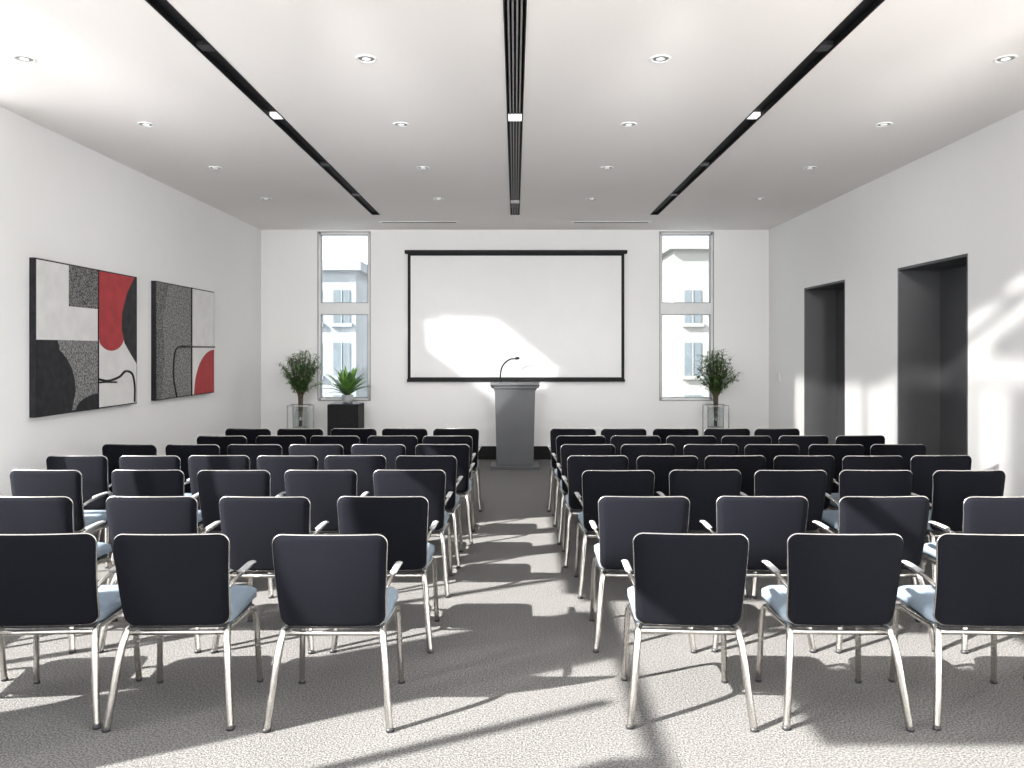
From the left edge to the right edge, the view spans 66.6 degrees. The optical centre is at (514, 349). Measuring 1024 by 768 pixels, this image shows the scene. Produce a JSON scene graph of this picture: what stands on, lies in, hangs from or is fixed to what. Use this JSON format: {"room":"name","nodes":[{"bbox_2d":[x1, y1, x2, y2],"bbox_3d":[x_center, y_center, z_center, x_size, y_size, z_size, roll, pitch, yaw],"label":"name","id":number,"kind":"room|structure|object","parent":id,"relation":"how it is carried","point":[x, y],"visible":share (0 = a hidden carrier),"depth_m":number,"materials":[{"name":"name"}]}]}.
{"room":"conference room","nodes":[
{"label":"conference room","id":0,"kind":"room"},
{"bbox_2d":[0,106,260,495],"bbox_3d":[-3.950,-0.083,4.410,0.200,3.480,14.820,0,0,0],"label":"wall","id":1,"kind":"structure","parent":0,"point":[62,200],"depth_m":7.54,"materials":[{"name":"paint"}]},
{"bbox_2d":[29,257,136,417],"bbox_3d":[-3.816,-0.098,7.010,0.066,1.270,1.660,0,0,0],"label":"abstract painting","id":2,"kind":"object","parent":1,"relation":"attached to","point":[83,320],"visible":1,"depth_m":6.80,"materials":[{"name":"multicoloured paint"}]},
{"bbox_2d":[151,281,214,400],"bbox_3d":[-3.817,-0.098,9.050,0.065,1.270,1.600,0,0,0],"label":"abstract painting","id":3,"kind":"object","parent":1,"relation":"attached to","point":[182,317],"visible":1,"depth_m":8.88,"materials":[{"name":"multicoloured paint"}]},
{"bbox_2d":[0,0,1023,229],"bbox_3d":[0.000,-1.903,4.485,8.100,0.160,14.970,0,0,0],"label":"ceiling","id":4,"kind":"structure","parent":0,"point":[102,68],"depth_m":5.65,"materials":[{"name":"paint"}]},
{"bbox_2d":[12,55,36,62],"bbox_3d":[-3.070,-1.819,4.880,0.132,0.007,0.132,0,0,0],"label":"recessed light","id":5,"kind":"object","parent":4,"relation":"in","point":[21,58],"visible":1,"depth_m":4.88,"materials":[{"name":"white"}]},
{"bbox_2d":[137,122,154,126],"bbox_3d":[-2.980,-1.819,6.300,0.132,0.007,0.132,0,0,0],"label":"recessed light","id":6,"kind":"object","parent":4,"relation":"in","point":[144,124],"visible":1,"depth_m":6.29,"materials":[{"name":"white"}]},
{"bbox_2d":[208,166,221,169],"bbox_3d":[-3.000,-1.819,7.800,0.132,0.007,0.132,0,0,0],"label":"recessed light","id":7,"kind":"object","parent":4,"relation":"in","point":[209,167],"visible":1,"depth_m":7.79,"materials":[{"name":"white"}]},
{"bbox_2d":[145,0,379,214],"bbox_3d":[-1.870,-1.886,6.850,0.110,0.134,7.300,0,0,0],"label":"ceiling light slot","id":8,"kind":"object","parent":4,"relation":"in","point":[164,8],"depth_m":5.40,"materials":[{"name":"metal"}]},
{"bbox_2d":[356,55,376,62],"bbox_3d":[-0.930,-1.819,4.880,0.132,0.007,0.132,0,0,0],"label":"recessed light","id":9,"kind":"object","parent":4,"relation":"in","point":[361,58],"visible":1,"depth_m":4.88,"materials":[{"name":"white"}]},
{"bbox_2d":[393,122,408,126],"bbox_3d":[-0.920,-1.819,6.300,0.132,0.007,0.132,0,0,0],"label":"recessed light","id":10,"kind":"object","parent":4,"relation":"in","point":[397,124],"visible":1,"depth_m":6.29,"materials":[{"name":"white"}]},
{"bbox_2d":[379,221,458,222],"bbox_3d":[-1.365,-1.819,11.110,1.120,0.008,0.100,0,0,0],"label":"ceiling vent","id":11,"kind":"object","parent":4,"relation":"in","point":[379,221],"visible":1,"depth_m":11.08,"materials":[{"name":"metal"}]},
{"bbox_2d":[416,166,429,169],"bbox_3d":[-0.920,-1.819,7.800,0.132,0.007,0.132,0,0,0],"label":"recessed light","id":12,"kind":"object","parent":4,"relation":"in","point":[418,167],"visible":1,"depth_m":7.79,"materials":[{"name":"white"}]},
{"bbox_2d":[503,0,526,214],"bbox_3d":[0.000,-1.880,6.850,0.124,0.125,7.300,0,0,0],"label":"ceiling air vent","id":13,"kind":"object","parent":4,"relation":"in","point":[514,11],"depth_m":5.50,"materials":[{"name":"metal"}]},
{"bbox_2d":[600,166,613,169],"bbox_3d":[0.920,-1.819,7.800,0.132,0.007,0.132,0,0,0],"label":"recessed light","id":14,"kind":"object","parent":4,"relation":"in","point":[603,167],"visible":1,"depth_m":7.79,"materials":[{"name":"white"}]},
{"bbox_2d":[571,221,650,222],"bbox_3d":[1.365,-1.819,11.110,1.120,0.008,0.100,0,0,0],"label":"ceiling vent","id":15,"kind":"object","parent":4,"relation":"in","point":[572,221],"visible":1,"depth_m":11.08,"materials":[{"name":"metal"}]},
{"bbox_2d":[621,122,636,126],"bbox_3d":[0.920,-1.819,6.300,0.132,0.007,0.132,0,0,0],"label":"recessed light","id":16,"kind":"object","parent":4,"relation":"in","point":[625,124],"visible":1,"depth_m":6.29,"materials":[{"name":"white"}]},
{"bbox_2d":[650,55,670,62],"bbox_3d":[0.910,-1.819,4.880,0.132,0.007,0.132,0,0,0],"label":"recessed light","id":17,"kind":"object","parent":4,"relation":"in","point":[657,58],"visible":1,"depth_m":4.88,"materials":[{"name":"white"}]},
{"bbox_2d":[650,0,884,214],"bbox_3d":[1.870,-1.886,6.850,0.110,0.134,7.300,0,0,0],"label":"ceiling light slot","id":18,"kind":"object","parent":4,"relation":"in","point":[865,8],"depth_m":5.40,"materials":[{"name":"metal"}]},
{"bbox_2d":[875,122,892,126],"bbox_3d":[2.980,-1.819,6.300,0.132,0.007,0.132,0,0,0],"label":"recessed light","id":19,"kind":"object","parent":4,"relation":"in","point":[883,124],"visible":1,"depth_m":6.29,"materials":[{"name":"white"}]},
{"bbox_2d":[993,55,1017,62],"bbox_3d":[3.070,-1.819,4.880,0.132,0.007,0.132,0,0,0],"label":"recessed light","id":20,"kind":"object","parent":4,"relation":"in","point":[1006,58],"visible":1,"depth_m":4.88,"materials":[{"name":"white"}]},
{"bbox_2d":[0,460,1023,767],"bbox_3d":[0.150,1.717,4.360,9.000,0.120,15.320,0,0,0],"label":"floor","id":21,"kind":"structure","parent":0,"point":[513,677],"depth_m":3.86,"materials":[{"name":"grey carpet"}]},
{"bbox_2d":[0,630,7,681],"bbox_3d":[-2.780,1.232,3.643,0.572,0.856,0.543,0,0,-6],"label":"chair","id":22,"kind":"object","parent":21,"relation":"on","point":[3,666],"visible":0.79,"depth_m":3.89,"materials":[{"name":"silver metal"}]},
{"bbox_2d":[0,496,117,653],"bbox_3d":[-2.694,1.232,4.525,0.572,0.856,0.543,0,0,0],"label":"chair","id":23,"kind":"object","parent":21,"relation":"on","point":[29,514],"visible":0.34,"depth_m":4.29,"materials":[{"name":"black fabric"}]},
{"bbox_2d":[10,470,109,532],"bbox_3d":[-3.152,1.232,5.472,0.555,0.856,0.543,0,0,2],"label":"chair","id":24,"kind":"object","parent":21,"relation":"on","point":[24,483],"visible":0.38,"depth_m":5.23,"materials":[{"name":"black fabric"}]},
{"bbox_2d":[0,533,142,729],"bbox_3d":[-2.116,1.232,3.653,0.572,0.856,0.543,0,0,-4],"label":"chair","id":25,"kind":"object","parent":21,"relation":"on","point":[47,580],"visible":0.88,"depth_m":3.44,"materials":[{"name":"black fabric"}]},
{"bbox_2d":[46,455,112,568],"bbox_3d":[-3.347,1.232,6.176,0.532,0.856,0.521,0,0,0],"label":"chair","id":26,"kind":"object","parent":21,"relation":"on","point":[93,468],"visible":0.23,"depth_m":5.95,"materials":[{"name":"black fabric"}]},
{"bbox_2d":[97,444,156,541],"bbox_3d":[-3.297,1.232,6.890,0.532,0.856,0.521,0,0,1],"label":"chair","id":27,"kind":"object","parent":21,"relation":"on","point":[113,452],"visible":0.14,"depth_m":6.66,"materials":[{"name":"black fabric"}]},
{"bbox_2d":[106,470,205,584],"bbox_3d":[-2.477,1.232,5.479,0.555,0.856,0.543,0,0,0],"label":"chair","id":28,"kind":"object","parent":21,"relation":"on","point":[124,482],"visible":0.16,"depth_m":5.24,"materials":[{"name":"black fabric"}]},
{"bbox_2d":[99,496,220,652],"bbox_3d":[-2.007,1.232,4.529,0.572,0.856,0.543,0,0,0],"label":"chair","id":29,"kind":"object","parent":21,"relation":"on","point":[125,514],"visible":0.39,"depth_m":4.29,"materials":[{"name":"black fabric"}]},
{"bbox_2d":[119,455,203,532],"bbox_3d":[-2.790,1.232,6.172,0.532,0.856,0.521,0,0,0],"label":"chair","id":30,"kind":"object","parent":21,"relation":"on","point":[126,462],"visible":0.12,"depth_m":5.94,"materials":[{"name":"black fabric"}]},
{"bbox_2d":[101,533,262,732],"bbox_3d":[-1.517,1.232,3.653,0.572,0.856,0.543,0,0,-1],"label":"chair","id":31,"kind":"object","parent":21,"relation":"on","point":[164,580],"visible":1,"depth_m":3.43,"materials":[{"name":"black fabric"}]},
{"bbox_2d":[165,444,219,492],"bbox_3d":[-2.751,1.232,6.882,0.532,0.856,0.521,0,0,1],"label":"chair","id":32,"kind":"object","parent":21,"relation":"on","point":[183,451],"visible":0.13,"depth_m":6.65,"materials":[{"name":"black fabric"}]},
{"bbox_2d":[188,455,249,509],"bbox_3d":[-2.273,1.232,6.192,0.532,0.856,0.521,0,0,-1],"label":"chair","id":33,"kind":"object","parent":21,"relation":"on","point":[196,463],"visible":0.16,"depth_m":5.96,"materials":[{"name":"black fabric"}]},
{"bbox_2d":[197,436,246,454],"bbox_3d":[-2.759,1.232,7.551,0.532,0.856,0.521,0,0,0],"label":"chair","id":34,"kind":"object","parent":21,"relation":"on","point":[223,442],"visible":0.09,"depth_m":7.31,"materials":[{"name":"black fabric"}]},
{"bbox_2d":[197,470,285,598],"bbox_3d":[-1.894,1.232,5.468,0.555,0.856,0.543,0,0,-1],"label":"chair","id":35,"kind":"object","parent":21,"relation":"on","point":[213,485],"visible":0.34,"depth_m":5.23,"materials":[{"name":"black fabric"}]},
{"bbox_2d":[225,428,270,443],"bbox_3d":[-2.739,1.232,8.226,0.532,0.856,0.521,0,0,1],"label":"chair","id":36,"kind":"object","parent":21,"relation":"on","point":[250,434],"visible":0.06,"depth_m":7.99,"materials":[{"name":"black fabric"}]},
{"bbox_2d":[227,444,281,469],"bbox_3d":[-2.225,1.232,6.884,0.532,0.856,0.521,0,0,1],"label":"chair","id":37,"kind":"object","parent":21,"relation":"on","point":[253,451],"visible":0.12,"depth_m":6.65,"materials":[{"name":"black fabric"}]},
{"bbox_2d":[211,496,328,653],"bbox_3d":[-1.376,1.232,4.522,0.572,0.856,0.543,0,0,1],"label":"chair","id":38,"kind":"object","parent":21,"relation":"on","point":[251,524],"visible":0.54,"depth_m":4.29,"materials":[{"name":"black fabric"}]},
{"bbox_2d":[256,435,305,455],"bbox_3d":[-2.211,1.232,7.571,0.532,0.856,0.521,0,0,-1],"label":"chair","id":39,"kind":"object","parent":21,"relation":"on","point":[284,441],"visible":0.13,"depth_m":7.33,"materials":[{"name":"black fabric"}]},
{"bbox_2d":[256,455,331,533],"bbox_3d":[-1.740,1.232,6.177,0.532,0.856,0.521,0,0,0],"label":"chair","id":40,"kind":"object","parent":21,"relation":"on","point":[276,466],"visible":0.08,"depth_m":5.94,"materials":[{"name":"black fabric"}]},
{"bbox_2d":[277,428,322,443],"bbox_3d":[-2.209,1.232,8.225,0.532,0.856,0.521,0,0,0],"label":"chair","id":41,"kind":"object","parent":21,"relation":"on","point":[307,433],"visible":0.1,"depth_m":7.99,"materials":[{"name":"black fabric"}]},
{"bbox_2d":[276,350,325,428],"bbox_3d":[-3.121,0.817,11.352,0.703,1.681,0.616,0,0,-7],"label":"bush","id":42,"kind":"object","parent":21,"relation":"on","point":[300,382],"visible":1,"depth_m":11.30,"materials":[{"name":"green plant"}]},
{"bbox_2d":[294,426,307,428],"bbox_3d":[-3.120,1.022,11.350,0.250,0.410,0.250,0,0,0],"label":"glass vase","id":43,"kind":"object","parent":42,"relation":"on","point":[296,427],"depth_m":11.28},
{"bbox_2d":[289,444,343,469],"bbox_3d":[-1.696,1.232,6.880,0.532,0.856,0.521,0,0,1],"label":"chair","id":44,"kind":"object","parent":21,"relation":"on","point":[320,451],"visible":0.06,"depth_m":6.64,"materials":[{"name":"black fabric"}]},
{"bbox_2d":[284,470,368,534],"bbox_3d":[-1.307,1.232,5.474,0.555,0.856,0.543,0,0,0],"label":"chair","id":45,"kind":"object","parent":21,"relation":"on","point":[323,488],"visible":0.42,"depth_m":5.24,"materials":[{"name":"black fabric"}]},
{"bbox_2d":[262,534,404,733],"bbox_3d":[-0.812,1.232,3.642,0.572,0.856,0.543,0,0,0],"label":"chair","id":46,"kind":"object","parent":21,"relation":"on","point":[339,580],"visible":1,"depth_m":3.42,"materials":[{"name":"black fabric"}]},
{"bbox_2d":[310,435,359,454],"bbox_3d":[-1.691,1.232,7.559,0.532,0.856,0.521,0,0,1],"label":"chair","id":47,"kind":"object","parent":21,"relation":"on","point":[346,442],"visible":0.06,"depth_m":7.32,"materials":[{"name":"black fabric"}]},
{"bbox_2d":[327,402,363,435],"bbox_3d":[-2.440,1.212,11.270,0.440,0.890,0.440,0,0,0],"label":"plinth","id":48,"kind":"object","parent":21,"relation":"on","point":[339,414],"visible":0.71,"depth_m":11.05,"materials":[{"name":"wood"}]},
{"bbox_2d":[323,366,367,402],"bbox_3d":[-2.384,0.493,11.227,0.784,0.548,0.798,0,0,0],"label":"potted plant","id":49,"kind":"object","parent":48,"relation":"on","point":[348,381],"visible":1,"depth_m":11.21,"materials":[{"name":"green plant"}]},
{"bbox_2d":[331,428,376,443],"bbox_3d":[-1.660,1.232,8.241,0.532,0.856,0.521,0,0,0],"label":"chair","id":50,"kind":"object","parent":21,"relation":"on","point":[363,434],"visible":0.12,"depth_m":8.01,"materials":[{"name":"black fabric"}]},
{"bbox_2d":[324,455,385,533],"bbox_3d":[-1.230,1.232,6.192,0.532,0.856,0.521,0,0,-2],"label":"chair","id":51,"kind":"object","parent":21,"relation":"on","point":[364,466],"visible":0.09,"depth_m":5.96,"materials":[{"name":"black fabric"}]},
{"bbox_2d":[351,444,405,469],"bbox_3d":[-1.163,1.232,6.889,0.532,0.856,0.521,0,0,2],"label":"chair","id":52,"kind":"object","parent":21,"relation":"on","point":[390,452],"visible":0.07,"depth_m":6.65,"materials":[{"name":"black fabric"}]},
{"bbox_2d":[330,496,439,653],"bbox_3d":[-0.728,1.232,4.531,0.572,0.856,0.543,0,0,1],"label":"chair","id":53,"kind":"object","parent":21,"relation":"on","point":[403,520],"visible":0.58,"depth_m":4.30,"materials":[{"name":"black fabric"}]},
{"bbox_2d":[367,435,417,455],"bbox_3d":[-1.157,1.232,7.563,0.532,0.856,0.521,0,0,-1],"label":"chair","id":54,"kind":"object","parent":21,"relation":"on","point":[410,442],"visible":0.07,"depth_m":7.33,"materials":[{"name":"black fabric"}]},
{"bbox_2d":[382,428,427,443],"bbox_3d":[-1.131,1.232,8.240,0.532,0.856,0.521,0,0,1],"label":"chair","id":55,"kind":"object","parent":21,"relation":"on","point":[419,433],"visible":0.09,"depth_m":8.00,"materials":[{"name":"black fabric"}]},
{"bbox_2d":[373,469,452,597],"bbox_3d":[-0.712,1.232,5.483,0.555,0.856,0.543,0,0,0],"label":"chair","id":56,"kind":"object","parent":21,"relation":"on","point":[429,484],"visible":0.47,"depth_m":5.25,"materials":[{"name":"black fabric"}]},
{"bbox_2d":[395,455,462,568],"bbox_3d":[-0.675,1.232,6.175,0.532,0.856,0.521,0,0,1],"label":"chair","id":57,"kind":"object","parent":21,"relation":"on","point":[447,463],"visible":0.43,"depth_m":5.95,"materials":[{"name":"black fabric"}]},
{"bbox_2d":[415,444,474,544],"bbox_3d":[-0.616,1.232,6.895,0.532,0.856,0.521,0,0,1],"label":"chair","id":58,"kind":"object","parent":21,"relation":"on","point":[461,452],"visible":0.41,"depth_m":6.67,"materials":[{"name":"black fabric"}]},
{"bbox_2d":[422,436,475,526],"bbox_3d":[-0.638,1.232,7.556,0.532,0.856,0.521,0,0,-1],"label":"chair","id":59,"kind":"object","parent":21,"relation":"on","point":[468,440],"visible":0.27,"depth_m":7.32,"materials":[{"name":"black fabric"}]},
{"bbox_2d":[433,428,481,511],"bbox_3d":[-0.610,1.232,8.242,0.532,0.856,0.521,0,0,-1],"label":"chair","id":60,"kind":"object","parent":21,"relation":"on","point":[473,432],"visible":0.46,"depth_m":8.02,"materials":[{"name":"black fabric"}]},
{"bbox_2d":[490,357,539,469],"bbox_3d":[0.000,0.876,11.004,0.680,1.562,0.531,0,0,0],"label":"podium","id":61,"kind":"object","parent":21,"relation":"on","point":[514,401],"visible":1,"depth_m":10.80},
{"bbox_2d":[547,428,595,511],"bbox_3d":[0.601,1.232,8.232,0.532,0.856,0.521,0,0,1],"label":"chair","id":62,"kind":"object","parent":21,"relation":"on","point":[555,432],"visible":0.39,"depth_m":8.01,"materials":[{"name":"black fabric"}]},
{"bbox_2d":[551,435,605,526],"bbox_3d":[0.617,1.232,7.571,0.532,0.856,0.521,0,0,-1],"label":"chair","id":63,"kind":"object","parent":21,"relation":"on","point":[562,439],"visible":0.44,"depth_m":7.34,"materials":[{"name":"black fabric"}]},
{"bbox_2d":[556,444,615,544],"bbox_3d":[0.626,1.232,6.889,0.532,0.856,0.521,0,0,0],"label":"chair","id":64,"kind":"object","parent":21,"relation":"on","point":[566,450],"visible":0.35,"depth_m":6.66,"materials":[{"name":"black fabric"}]},
{"bbox_2d":[562,455,628,567],"bbox_3d":[0.632,1.232,6.182,0.532,0.856,0.521,0,0,0],"label":"chair","id":65,"kind":"object","parent":21,"relation":"on","point":[576,464],"visible":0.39,"depth_m":5.96,"materials":[{"name":"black fabric"}]},
{"bbox_2d":[574,470,654,598],"bbox_3d":[0.691,1.232,5.462,0.555,0.856,0.543,0,0,-1],"label":"chair","id":66,"kind":"object","parent":21,"relation":"on","point":[596,484],"visible":0.46,"depth_m":5.22,"materials":[{"name":"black fabric"}]},
{"bbox_2d":[601,428,646,443],"bbox_3d":[1.113,1.232,8.228,0.532,0.856,0.521,0,0,-1],"label":"chair","id":67,"kind":"object","parent":21,"relation":"on","point":[607,433],"visible":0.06,"depth_m":7.99,"materials":[{"name":"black fabric"}]},
{"bbox_2d":[610,435,660,454],"bbox_3d":[1.141,1.232,7.568,0.532,0.856,0.521,0,0,1],"label":"chair","id":68,"kind":"object","parent":21,"relation":"on","point":[617,441],"visible":0.12,"depth_m":7.33,"materials":[{"name":"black fabric"}]},
{"bbox_2d":[589,496,696,653],"bbox_3d":[0.715,1.232,4.531,0.572,0.856,0.543,0,0,1],"label":"chair","id":69,"kind":"object","parent":21,"relation":"on","point":[620,518],"visible":0.66,"depth_m":4.30,"materials":[{"name":"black fabric"}]},
{"bbox_2d":[620,444,674,469],"bbox_3d":[1.134,1.232,6.901,0.532,0.856,0.521,0,0,-2],"label":"chair","id":70,"kind":"object","parent":21,"relation":"on","point":[632,451],"visible":0.1,"depth_m":6.67,"materials":[{"name":"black fabric"}]},
{"bbox_2d":[636,455,698,533],"bbox_3d":[1.165,1.232,6.171,0.532,0.856,0.521,0,0,0],"label":"chair","id":71,"kind":"object","parent":21,"relation":"on","point":[661,466],"visible":0.17,"depth_m":5.94,"materials":[{"name":"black fabric"}]},
{"bbox_2d":[653,428,698,443],"bbox_3d":[1.653,1.232,8.230,0.532,0.856,0.521,0,0,0],"label":"chair","id":72,"kind":"object","parent":21,"relation":"on","point":[663,433],"visible":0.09,"depth_m":7.99,"materials":[{"name":"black fabric"}]},
{"bbox_2d":[621,532,757,732],"bbox_3d":[0.785,1.232,3.660,0.572,0.856,0.543,0,0,3],"label":"chair","id":73,"kind":"object","parent":21,"relation":"on","point":[679,579],"visible":1,"depth_m":3.44,"materials":[{"name":"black fabric"}]},
{"bbox_2d":[666,435,716,455],"bbox_3d":[1.667,1.232,7.559,0.532,0.856,0.521,0,0,2],"label":"chair","id":74,"kind":"object","parent":21,"relation":"on","point":[679,442],"visible":0.1,"depth_m":7.32,"materials":[{"name":"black fabric"}]},
{"bbox_2d":[656,469,747,597],"bbox_3d":[1.279,1.232,5.484,0.555,0.856,0.543,0,0,-1],"label":"chair","id":75,"kind":"object","parent":21,"relation":"on","point":[702,488],"visible":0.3,"depth_m":5.25,"materials":[{"name":"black fabric"}]},
{"bbox_2d":[683,444,738,469],"bbox_3d":[1.685,1.232,6.892,0.532,0.856,0.521,0,0,1],"label":"chair","id":76,"kind":"object","parent":21,"relation":"on","point":[701,451],"visible":0.11,"depth_m":6.66,"materials":[{"name":"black fabric"}]},
{"bbox_2d":[689,349,741,435],"bbox_3d":[2.932,0.809,11.348,0.723,1.697,0.667,0,0,39],"label":"bush","id":77,"kind":"object","parent":21,"relation":"on","point":[714,383],"visible":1,"depth_m":11.30,"materials":[{"name":"green plant"}]},
{"bbox_2d":[704,428,749,443],"bbox_3d":[2.185,1.232,8.238,0.532,0.856,0.521,0,0,1],"label":"chair","id":78,"kind":"object","parent":21,"relation":"on","point":[718,433],"visible":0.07,"depth_m":8.00,"materials":[{"name":"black fabric"}]},
{"bbox_2d":[690,455,765,533],"bbox_3d":[1.681,1.232,6.184,0.532,0.856,0.521,0,0,-2],"label":"chair","id":79,"kind":"object","parent":21,"relation":"on","point":[747,465],"visible":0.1,"depth_m":5.95,"materials":[{"name":"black fabric"}]},
{"bbox_2d":[721,435,771,454],"bbox_3d":[2.182,1.232,7.557,0.532,0.856,0.521,0,0,1],"label":"chair","id":80,"kind":"object","parent":21,"relation":"on","point":[741,442],"visible":0.06,"depth_m":7.32,"materials":[{"name":"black fabric"}]},
{"bbox_2d":[700,496,815,652],"bbox_3d":[1.371,1.232,4.537,0.572,0.856,0.543,0,0,1],"label":"chair","id":81,"kind":"object","parent":21,"relation":"on","point":[767,522],"visible":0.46,"depth_m":4.30,"materials":[{"name":"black fabric"}]},
{"bbox_2d":[744,444,799,469],"bbox_3d":[2.204,1.232,6.889,0.532,0.856,0.521,0,0,1],"label":"chair","id":82,"kind":"object","parent":21,"relation":"on","point":[769,451],"visible":0.09,"depth_m":6.65,"materials":[{"name":"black fabric"}]},
{"bbox_2d":[754,428,799,443],"bbox_3d":[2.685,1.232,8.224,0.532,0.856,0.521,0,0,-1],"label":"chair","id":83,"kind":"object","parent":21,"relation":"on","point":[774,434],"visible":0.12,"depth_m":7.99,"materials":[{"name":"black fabric"}]},
{"bbox_2d":[740,470,826,598],"bbox_3d":[1.852,1.232,5.470,0.555,0.856,0.543,0,0,-1],"label":"chair","id":84,"kind":"object","parent":21,"relation":"on","point":[810,484],"visible":0.34,"depth_m":5.23,"materials":[{"name":"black fabric"}]},
{"bbox_2d":[773,455,834,510],"bbox_3d":[2.213,1.232,6.183,0.532,0.856,0.521,0,0,0],"label":"chair","id":85,"kind":"object","parent":21,"relation":"on","point":[826,463],"visible":0.13,"depth_m":5.95,"materials":[{"name":"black fabric"}]},
{"bbox_2d":[778,435,829,509],"bbox_3d":[2.725,1.232,7.574,0.532,0.856,0.521,0,0,0],"label":"chair","id":86,"kind":"object","parent":21,"relation":"on","point":[803,441],"visible":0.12,"depth_m":7.34,"materials":[{"name":"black fabric"}]},
{"bbox_2d":[755,533,914,732],"bbox_3d":[1.459,1.232,3.655,0.572,0.856,0.543,0,0,1],"label":"chair","id":87,"kind":"object","parent":21,"relation":"on","point":[834,580],"visible":1,"depth_m":3.44,"materials":[{"name":"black fabric"}]},
{"bbox_2d":[808,444,863,492],"bbox_3d":[2.755,1.232,6.884,0.532,0.856,0.521,0,0,2],"label":"chair","id":88,"kind":"object","parent":21,"relation":"on","point":[838,451],"visible":0.14,"depth_m":6.65,"materials":[{"name":"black fabric"}]},
{"bbox_2d":[835,435,884,455],"bbox_3d":[3.254,1.232,7.574,0.532,0.856,0.521,0,0,-2],"label":"chair","id":89,"kind":"object","parent":21,"relation":"on","point":[867,441],"visible":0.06,"depth_m":7.34,"materials":[{"name":"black fabric"}]},
{"bbox_2d":[820,455,902,532],"bbox_3d":[2.729,1.232,6.172,0.532,0.856,0.521,0,0,-1],"label":"chair","id":90,"kind":"object","parent":21,"relation":"on","point":[891,462],"visible":0.16,"depth_m":5.94,"materials":[{"name":"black fabric"}]},
{"bbox_2d":[817,470,916,584],"bbox_3d":[2.433,1.232,5.471,0.555,0.856,0.543,0,0,1],"label":"chair","id":91,"kind":"object","parent":21,"relation":"on","point":[851,482],"visible":0.28,"depth_m":5.23,"materials":[{"name":"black fabric"}]},
{"bbox_2d":[812,496,933,653],"bbox_3d":[2.036,1.232,4.533,0.572,0.856,0.543,0,0,-1],"label":"chair","id":92,"kind":"object","parent":21,"relation":"on","point":[904,516],"visible":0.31,"depth_m":4.29,"materials":[{"name":"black fabric"}]},
{"bbox_2d":[870,444,929,542],"bbox_3d":[3.286,1.232,6.893,0.532,0.856,0.521,0,0,1],"label":"chair","id":93,"kind":"object","parent":21,"relation":"on","point":[906,451],"visible":0.11,"depth_m":6.66,"materials":[{"name":"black fabric"}]},
{"bbox_2d":[910,455,971,509],"bbox_3d":[3.263,1.232,6.191,0.532,0.856,0.521,0,0,-1],"label":"chair","id":94,"kind":"object","parent":21,"relation":"on","point":[922,467],"visible":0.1,"depth_m":5.96,"materials":[{"name":"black fabric"}]},
{"bbox_2d":[900,470,1005,581],"bbox_3d":[3.047,1.232,5.462,0.555,0.856,0.543,0,0,-1],"label":"chair","id":95,"kind":"object","parent":21,"relation":"on","point":[950,488],"visible":0.48,"depth_m":5.23,"materials":[{"name":"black fabric"}]},
{"bbox_2d":[888,533,1023,730],"bbox_3d":[2.123,1.232,3.650,0.572,0.856,0.543,0,0,3],"label":"chair","id":96,"kind":"object","parent":21,"relation":"on","point":[979,583],"visible":0.97,"depth_m":3.44,"materials":[{"name":"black fabric"}]},
{"bbox_2d":[916,496,1023,653],"bbox_3d":[2.719,1.232,4.527,0.572,0.856,0.543,0,0,-2],"label":"chair","id":97,"kind":"object","parent":21,"relation":"on","point":[981,514],"visible":0.33,"depth_m":4.29,"materials":[{"name":"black fabric"}]},
{"bbox_2d":[261,230,768,445],"bbox_3d":[0.200,-0.163,11.910,8.500,3.640,0.180,0,0,0],"label":"wall","id":98,"kind":"structure","parent":0,"point":[288,257],"depth_m":11.82,"materials":[{"name":"paint"}]},
{"bbox_2d":[317,231,370,400],"bbox_3d":[-2.590,-0.513,11.862,0.804,2.564,0.096,0,0,0],"label":"window","id":99,"kind":"structure","parent":98,"relation":"in","point":[325,308],"depth_m":11.85,"materials":[{"name":"clear glass"}]},
{"bbox_2d":[478,446,550,459],"bbox_3d":[0.000,1.557,11.810,7.700,0.200,0.020,0,0,0],"label":"baseboard","id":100,"kind":"structure","parent":98,"relation":"attached to","point":[485,452],"depth_m":11.80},
{"bbox_2d":[405,250,626,381],"bbox_3d":[0.015,-0.513,11.770,3.350,1.980,0.099,0,0,0],"label":"projection screen","id":101,"kind":"object","parent":98,"relation":"attached to","point":[561,312],"visible":1,"depth_m":11.77,"materials":[{"name":"fabric"}]},
{"bbox_2d":[659,231,713,400],"bbox_3d":[2.600,-0.513,11.862,0.824,2.564,0.096,0,0,0],"label":"window","id":102,"kind":"structure","parent":98,"relation":"in","point":[665,308],"depth_m":11.85,"materials":[{"name":"clear glass"}]},
{"bbox_2d":[769,109,1023,495],"bbox_3d":[4.085,-0.083,4.410,0.470,3.480,14.820,0,0,0],"label":"wall","id":103,"kind":"structure","parent":0,"point":[995,151],"depth_m":7.50,"materials":[{"name":"paint"}]},
{"bbox_2d":[804,280,844,443],"bbox_3d":[4.097,0.417,9.750,0.486,2.480,1.300,0,0,0],"label":"door","id":104,"kind":"structure","parent":103,"relation":"in","point":[824,304],"depth_m":10.37,"materials":[{"name":"wood"}]},
{"bbox_2d":[897,253,967,454],"bbox_3d":[4.097,0.417,7.245,0.486,2.480,1.230,0,0,0],"label":"door","id":105,"kind":"structure","parent":103,"relation":"in","point":[932,296],"depth_m":7.83,"materials":[{"name":"metal"}]},
{"label":"outside","id":106,"kind":"structure","parent":0,"visible":0},
{"bbox_3d":[0.000,9.757,51.500,120.000,0.200,77.000,0,0,0],"label":"ground","id":107,"kind":"structure","parent":106,"visible":0},
{"bbox_2d":[322,261,367,396],"bbox_3d":[-8.700,3.357,28.875,7.200,12.600,6.250,0,0,0],"label":"office building","id":108,"kind":"structure","parent":107,"relation":"on","point":[344,337],"depth_m":26.00,"materials":[{"name":"paint"}]},
{"bbox_2d":[662,240,708,396],"bbox_3d":[8.650,3.007,28.875,7.100,13.300,6.250,0,0,0],"label":"apartment building","id":109,"kind":"structure","parent":107,"relation":"on","point":[685,263],"depth_m":26.00,"materials":[{"name":"paint"}]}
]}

